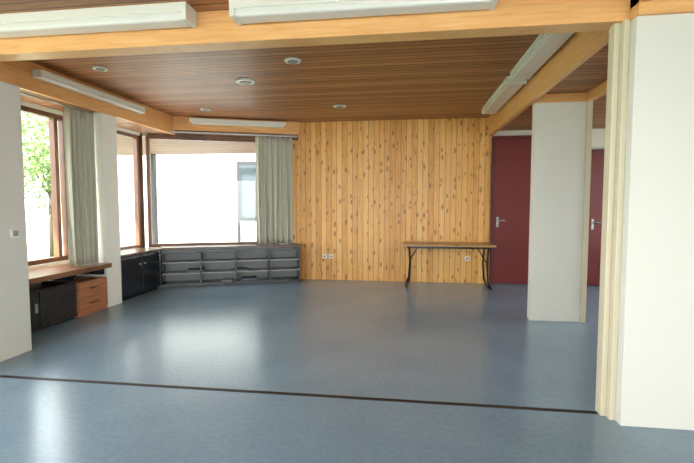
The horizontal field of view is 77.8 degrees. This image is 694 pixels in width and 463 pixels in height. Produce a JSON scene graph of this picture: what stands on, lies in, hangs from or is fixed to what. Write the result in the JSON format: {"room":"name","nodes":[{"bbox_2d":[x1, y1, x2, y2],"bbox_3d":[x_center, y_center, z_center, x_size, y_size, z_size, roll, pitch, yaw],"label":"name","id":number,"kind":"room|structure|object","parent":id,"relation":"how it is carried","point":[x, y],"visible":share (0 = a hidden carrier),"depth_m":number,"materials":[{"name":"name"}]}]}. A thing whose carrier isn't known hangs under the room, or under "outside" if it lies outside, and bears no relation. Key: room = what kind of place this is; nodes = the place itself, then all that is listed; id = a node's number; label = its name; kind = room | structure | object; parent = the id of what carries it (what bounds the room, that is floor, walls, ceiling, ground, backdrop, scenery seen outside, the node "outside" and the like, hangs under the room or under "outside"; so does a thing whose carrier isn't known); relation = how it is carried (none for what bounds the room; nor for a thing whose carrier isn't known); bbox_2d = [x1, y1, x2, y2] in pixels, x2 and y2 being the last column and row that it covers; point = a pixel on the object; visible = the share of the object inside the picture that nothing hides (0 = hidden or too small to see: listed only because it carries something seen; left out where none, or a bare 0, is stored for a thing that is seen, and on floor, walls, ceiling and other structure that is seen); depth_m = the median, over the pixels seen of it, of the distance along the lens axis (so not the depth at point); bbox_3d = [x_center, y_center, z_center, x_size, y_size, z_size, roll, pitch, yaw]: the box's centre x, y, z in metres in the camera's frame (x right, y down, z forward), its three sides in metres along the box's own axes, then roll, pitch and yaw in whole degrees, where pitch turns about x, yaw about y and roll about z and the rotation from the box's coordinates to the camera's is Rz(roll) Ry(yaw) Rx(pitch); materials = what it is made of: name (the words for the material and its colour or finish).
{"room":"community hall","nodes":[
{"label":"community hall","id":0,"kind":"room"},
{"bbox_2d":[0,67,31,361],"bbox_3d":[-3.555,-0.148,3.780,0.930,2.630,0.730,0,4,8],"label":"wall","id":1,"kind":"structure","parent":0,"point":[15,321],"depth_m":3.94,"materials":[{"name":"white paint"}]},
{"bbox_2d":[11,229,19,237],"bbox_3d":[-3.054,0.017,3.959,0.017,0.080,0.080,0,4,8],"label":"light switch","id":2,"kind":"object","parent":1,"relation":"attached to","point":[14,232],"visible":1,"depth_m":3.95,"materials":[{"name":"white plastic"}]},
{"bbox_2d":[26,220,48,250],"bbox_3d":[-3.936,1.148,8.195,70.000,0.200,65.000,0,4,8],"label":"paving","id":3,"kind":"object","parent":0,"point":[37,231],"depth_m":21.89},
{"bbox_2d":[21,112,47,198],"bbox_3d":[-11.850,-2.690,15.292,4.163,6.589,3.809,0,4,8],"label":"tree","id":4,"kind":"object","parent":3,"relation":"on","point":[26,183],"visible":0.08,"depth_m":15.11,"materials":[{"name":"green plant"}]},
{"bbox_2d":[150,154,157,243],"bbox_3d":[-4.861,-0.496,10.815,0.130,2.860,0.130,0,4,8],"label":"porch post","id":5,"kind":"object","parent":3,"relation":"on","point":[153,156],"visible":0.5,"depth_m":10.76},
{"bbox_2d":[117,153,255,246],"bbox_3d":[-3.368,-1.544,13.665,10.400,4.600,0.700,0,4,8],"label":"neighbouring building","id":6,"kind":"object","parent":3,"relation":"on","point":[197,193],"visible":0.04,"depth_m":13.78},
{"bbox_2d":[237,161,255,241],"bbox_3d":[-2.900,-0.729,13.446,1.100,2.900,0.095,0,4,8],"label":"window","id":7,"kind":"structure","parent":6,"relation":"attached to","point":[246,171],"depth_m":13.42,"materials":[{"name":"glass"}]},
{"bbox_2d":[27,251,48,259],"bbox_3d":[-24.287,1.550,-0.364,32.000,0.050,32.500,0,4,8],"label":"lawn","id":8,"kind":"structure","parent":0,"point":[32,255],"depth_m":13.06,"materials":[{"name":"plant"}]},
{"bbox_2d":[21,113,53,256],"bbox_3d":[-8.380,-1.501,11.900,2.124,4.633,2.110,0,4,8],"label":"tree","id":9,"kind":"object","parent":8,"relation":"on","point":[44,156],"visible":0.4,"depth_m":11.73,"materials":[{"name":"green plant"}]},
{"bbox_2d":[20,91,93,114],"bbox_3d":[-3.482,-1.516,4.930,0.023,0.024,1.590,0,4,8],"label":"rail","id":10,"kind":"object","parent":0,"point":[23,93],"depth_m":5.09,"materials":[{"name":"silver metal"}]},
{"bbox_2d":[20,100,144,280],"bbox_3d":[-4.367,-0.099,2.009,0.200,2.750,11.200,0,4,8],"label":"wall","id":11,"kind":"structure","parent":0,"point":[27,104],"depth_m":5.52,"materials":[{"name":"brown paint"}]},
{"bbox_2d":[21,105,68,265],"bbox_3d":[-3.909,-0.531,5.044,0.080,1.920,1.580,0,4,8],"label":"window","id":12,"kind":"structure","parent":11,"relation":"in","point":[56,132],"depth_m":5.65,"materials":[{"name":"brown wood"}]},
{"bbox_2d":[0,60,174,134],"bbox_3d":[-3.276,-1.718,5.516,0.045,0.310,4.030,0,4,8],"label":"trim","id":13,"kind":"structure","parent":11,"relation":"attached to","point":[152,118],"depth_m":5.32,"materials":[{"name":"brown wood"}]},
{"bbox_2d":[117,130,141,249],"bbox_3d":[-3.671,-0.638,6.775,0.080,1.920,1.240,0,4,8],"label":"window","id":14,"kind":"structure","parent":11,"relation":"in","point":[135,138],"depth_m":7.32,"materials":[{"name":"brown wood"}]},
{"bbox_2d":[139,133,144,247],"bbox_3d":[-3.552,-0.698,7.422,0.080,1.960,0.080,0,4,8],"label":"window post","id":15,"kind":"object","parent":11,"relation":"attached to","point":[140,136],"visible":0.79,"depth_m":7.40,"materials":[{"name":"brown wood"}]},
{"bbox_2d":[76,112,121,307],"bbox_3d":[-3.481,-0.283,5.971,0.480,2.630,0.300,0,4,8],"label":"wall pillar","id":16,"kind":"structure","parent":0,"point":[105,132],"depth_m":5.87,"materials":[{"name":"white paint"}]},
{"bbox_2d":[48,123,254,155],"bbox_3d":[-3.566,-1.879,8.868,5.500,0.140,3.600,0,4,8],"label":"roof overhang","id":17,"kind":"object","parent":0,"point":[124,144],"visible":0.24,"depth_m":9.44,"materials":[{"name":"beige wood"}]},
{"bbox_2d":[145,134,299,283],"bbox_3d":[-2.235,-0.560,7.872,2.713,2.950,0.260,-1,4,-14],"label":"wall","id":18,"kind":"structure","parent":0,"point":[295,143],"depth_m":8.05,"materials":[{"name":"white paint"}]},
{"bbox_2d":[145,135,273,246],"bbox_3d":[-2.211,-0.712,7.807,2.613,1.940,0.080,-1,4,-14],"label":"window","id":19,"kind":"structure","parent":18,"relation":"in","point":[147,137],"depth_m":7.53,"materials":[{"name":"brown wood"}]},
{"bbox_2d":[147,116,299,139],"bbox_3d":[-2.163,-1.843,7.708,2.613,0.330,0.160,-1,4,-14],"label":"trim","id":20,"kind":"structure","parent":18,"relation":"attached to","point":[181,123],"depth_m":7.66,"materials":[{"name":"brown wood"}]},
{"bbox_2d":[164,131,297,137],"bbox_3d":[-2.143,-1.709,7.535,2.563,0.025,0.030,-1,4,-14],"label":"rail","id":21,"kind":"object","parent":20,"relation":"attached to","point":[170,131],"depth_m":7.54,"materials":[{"name":"silver metal"}]},
{"bbox_2d":[0,0,607,133],"bbox_3d":[0.555,-1.541,1.750,9.800,0.400,12.200,0,4,8],"label":"ceiling","id":22,"kind":"structure","parent":0,"point":[455,77],"depth_m":5.09,"materials":[{"name":"wood"}]},
{"bbox_2d":[63,107,98,266],"bbox_3d":[-3.410,-0.551,5.525,0.097,1.960,0.475,0,4,8],"label":"curtain","id":23,"kind":"object","parent":22,"relation":"hanging from","point":[79,144],"visible":1,"depth_m":5.50,"materials":[{"name":"fabric"}]},
{"bbox_2d":[32,69,144,113],"bbox_3d":[-3.193,-1.747,5.513,0.110,0.090,1.850,0,4,8],"label":"fluorescent light","id":24,"kind":"object","parent":22,"relation":"attached to","point":[40,74],"visible":1,"depth_m":5.22,"materials":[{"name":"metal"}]},
{"bbox_2d":[0,1,196,37],"bbox_3d":[-1.900,-1.494,3.068,1.680,0.115,0.155,0,4,8],"label":"fluorescent light","id":25,"kind":"object","parent":22,"relation":"attached to","point":[172,14],"visible":1,"depth_m":2.99,"materials":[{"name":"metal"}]},
{"bbox_2d":[92,66,107,71],"bbox_3d":[-2.759,-1.814,4.807,0.160,0.030,0.160,0,4,8],"label":"recessed light","id":26,"kind":"object","parent":22,"relation":"in","point":[98,68],"depth_m":4.77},
{"bbox_2d":[200,108,211,110],"bbox_3d":[-2.255,-1.941,6.864,0.180,0.030,0.180,0,4,8],"label":"recessed light","id":27,"kind":"object","parent":22,"relation":"in","point":[202,109],"depth_m":6.82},
{"bbox_2d":[189,118,285,127],"bbox_3d":[-1.915,-1.917,7.613,1.650,0.090,0.125,-1,4,-14],"label":"fluorescent light","id":28,"kind":"object","parent":22,"relation":"attached to","point":[202,121],"visible":1,"depth_m":7.56,"materials":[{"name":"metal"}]},
{"bbox_2d":[235,78,254,84],"bbox_3d":[-1.256,-1.846,5.317,0.240,0.030,0.240,0,4,8],"label":"recessed light","id":29,"kind":"object","parent":22,"relation":"in","point":[244,81],"depth_m":5.27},
{"bbox_2d":[255,136,292,243],"bbox_3d":[-1.316,-0.741,7.802,0.675,1.920,0.109,-1,4,-14],"label":"curtain","id":30,"kind":"object","parent":22,"relation":"hanging from","point":[274,155],"visible":1,"depth_m":7.80,"materials":[{"name":"fabric"}]},
{"bbox_2d":[284,57,300,63],"bbox_3d":[-0.574,-1.798,4.549,0.180,0.030,0.180,0,4,8],"label":"recessed light","id":31,"kind":"object","parent":22,"relation":"in","point":[290,60],"depth_m":4.51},
{"bbox_2d":[0,0,629,61],"bbox_3d":[0.708,-1.569,2.865,9.600,0.500,0.150,0,4,8],"label":"cross beam","id":32,"kind":"structure","parent":22,"relation":"attached to","point":[215,30],"depth_m":2.93,"materials":[{"name":"brown wood"}]},
{"bbox_2d":[333,105,345,108],"bbox_3d":[-0.113,-1.928,6.662,0.200,0.030,0.200,0,4,8],"label":"recessed light","id":33,"kind":"object","parent":22,"relation":"in","point":[335,106],"depth_m":6.61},
{"bbox_2d":[229,0,497,24],"bbox_3d":[0.082,-1.477,2.797,1.720,0.115,0.155,0,4,8],"label":"fluorescent light","id":34,"kind":"object","parent":22,"relation":"attached to","point":[241,12],"visible":1,"depth_m":2.78,"materials":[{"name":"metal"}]},
{"bbox_2d":[482,76,526,113],"bbox_3d":[2.121,-1.845,5.916,0.230,0.095,1.700,0,4,8],"label":"fluorescent light","id":35,"kind":"object","parent":22,"relation":"attached to","point":[507,88],"visible":0.91,"depth_m":5.64,"materials":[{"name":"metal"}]},
{"bbox_2d":[510,32,574,79],"bbox_3d":[1.880,-1.737,4.160,0.230,0.095,1.550,0,4,8],"label":"fluorescent light","id":36,"kind":"object","parent":22,"relation":"attached to","point":[544,46],"visible":0.59,"depth_m":4.12,"materials":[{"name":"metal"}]},
{"bbox_2d":[488,31,608,135],"bbox_3d":[2.183,-1.685,5.159,0.060,0.330,4.800,0,4,8],"label":"ceiling beam","id":37,"kind":"structure","parent":22,"relation":"attached to","point":[580,46],"depth_m":4.25,"materials":[{"name":"brown wood"}]},
{"bbox_2d":[0,279,693,462],"bbox_3d":[0.555,1.344,1.928,9.800,0.120,12.200,0,4,8],"label":"floor","id":38,"kind":"structure","parent":0,"point":[472,343],"depth_m":3.42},
{"bbox_2d":[29,281,76,332],"bbox_3d":[-3.630,0.877,4.789,0.505,0.460,1.100,0,4,8],"label":"base cabinet","id":39,"kind":"object","parent":38,"relation":"on","point":[52,303],"visible":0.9,"depth_m":4.95,"materials":[{"name":"black laminate"}]},
{"bbox_2d":[28,263,111,284],"bbox_3d":[-3.565,0.549,5.038,0.560,0.155,1.650,0,4,8],"label":"countertop","id":40,"kind":"structure","parent":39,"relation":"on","point":[63,272],"depth_m":5.22,"materials":[{"name":"brown wood"}]},
{"bbox_2d":[71,276,107,317],"bbox_3d":[-3.501,0.841,5.614,0.496,0.430,0.530,0,4,8],"label":"base cabinet","id":41,"kind":"object","parent":38,"relation":"on","point":[91,291],"visible":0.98,"depth_m":5.55,"materials":[{"name":"brown wood"}]},
{"bbox_2d":[120,248,162,300],"bbox_3d":[-3.375,0.647,6.697,0.490,0.685,1.030,0,4,8],"label":"base cabinet","id":42,"kind":"object","parent":38,"relation":"on","point":[140,267],"visible":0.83,"depth_m":6.62,"materials":[{"name":"laminate"}]},
{"bbox_2d":[159,243,300,287],"bbox_3d":[-2.041,0.588,7.660,2.393,0.685,0.378,-1,4,-14],"label":"bookshelf","id":43,"kind":"object","parent":38,"relation":"on","point":[230,264],"visible":0.93,"depth_m":7.67,"materials":[{"name":"grey wood"}]},
{"bbox_2d":[0,375,597,413],"bbox_3d":[-0.719,1.211,3.230,4.860,0.026,0.035,0,4,8],"label":"trim","id":44,"kind":"structure","parent":38,"relation":"in","point":[2,376],"depth_m":3.16,"materials":[{"name":"metal"}]},
{"bbox_2d":[403,241,496,289],"bbox_3d":[1.724,0.573,7.408,1.520,0.745,0.550,0,4,8],"label":"folding table","id":45,"kind":"object","parent":38,"relation":"on","point":[433,245],"visible":1,"depth_m":7.20,"materials":[{"name":"brown wood"}]},
{"bbox_2d":[299,117,604,280],"bbox_3d":[2.667,-0.547,7.665,7.200,2.950,0.150,0,4,8],"label":"wall","id":46,"kind":"structure","parent":0,"point":[368,188],"depth_m":7.83,"materials":[{"name":"brown wood"}]},
{"bbox_2d":[300,276,489,282],"bbox_3d":[0.818,0.889,7.925,3.490,0.050,0.012,0,4,8],"label":"baseboard","id":47,"kind":"structure","parent":46,"relation":"attached to","point":[301,277],"depth_m":7.92,"materials":[{"name":"brown wood"}]},
{"bbox_2d":[489,135,531,283],"bbox_3d":[3.030,-0.363,7.523,0.980,2.600,0.125,0,4,8],"label":"door","id":48,"kind":"structure","parent":46,"relation":"in","point":[511,155],"depth_m":7.55,"materials":[{"name":"red paint"}]},
{"bbox_2d":[587,149,604,285],"bbox_3d":[4.546,-0.221,7.324,0.980,2.340,0.125,0,4,8],"label":"door","id":49,"kind":"structure","parent":46,"relation":"in","point":[597,155],"depth_m":7.36,"materials":[{"name":"red paint"}]},
{"bbox_2d":[527,93,592,322],"bbox_3d":[2.533,-0.277,5.147,0.660,2.720,0.140,0,4,8],"label":"wall column","id":50,"kind":"structure","parent":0,"point":[561,148],"depth_m":5.10,"materials":[{"name":"white paint"}]},
{"bbox_2d":[595,0,693,429],"bbox_3d":[3.566,-0.083,2.489,3.810,2.660,0.220,0,4,8],"label":"wall","id":51,"kind":"structure","parent":0,"point":[645,371],"depth_m":2.65,"materials":[{"name":"white paint"}]},
{"bbox_2d":[586,80,606,100],"bbox_3d":[2.659,-1.490,3.851,0.080,0.100,2.320,0,4,8],"label":"ceiling beam","id":52,"kind":"structure","parent":51,"relation":"attached to","point":[600,90],"depth_m":4.72,"materials":[{"name":"brown wood"}]},
{"bbox_2d":[630,0,650,8],"bbox_3d":[1.306,-1.234,-0.786,0.060,0.160,6.950,0,4,8],"label":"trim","id":53,"kind":"structure","parent":51,"relation":"attached to","point":[630,0],"depth_m":2.54,"materials":[{"name":"brown wood"}]}
]}

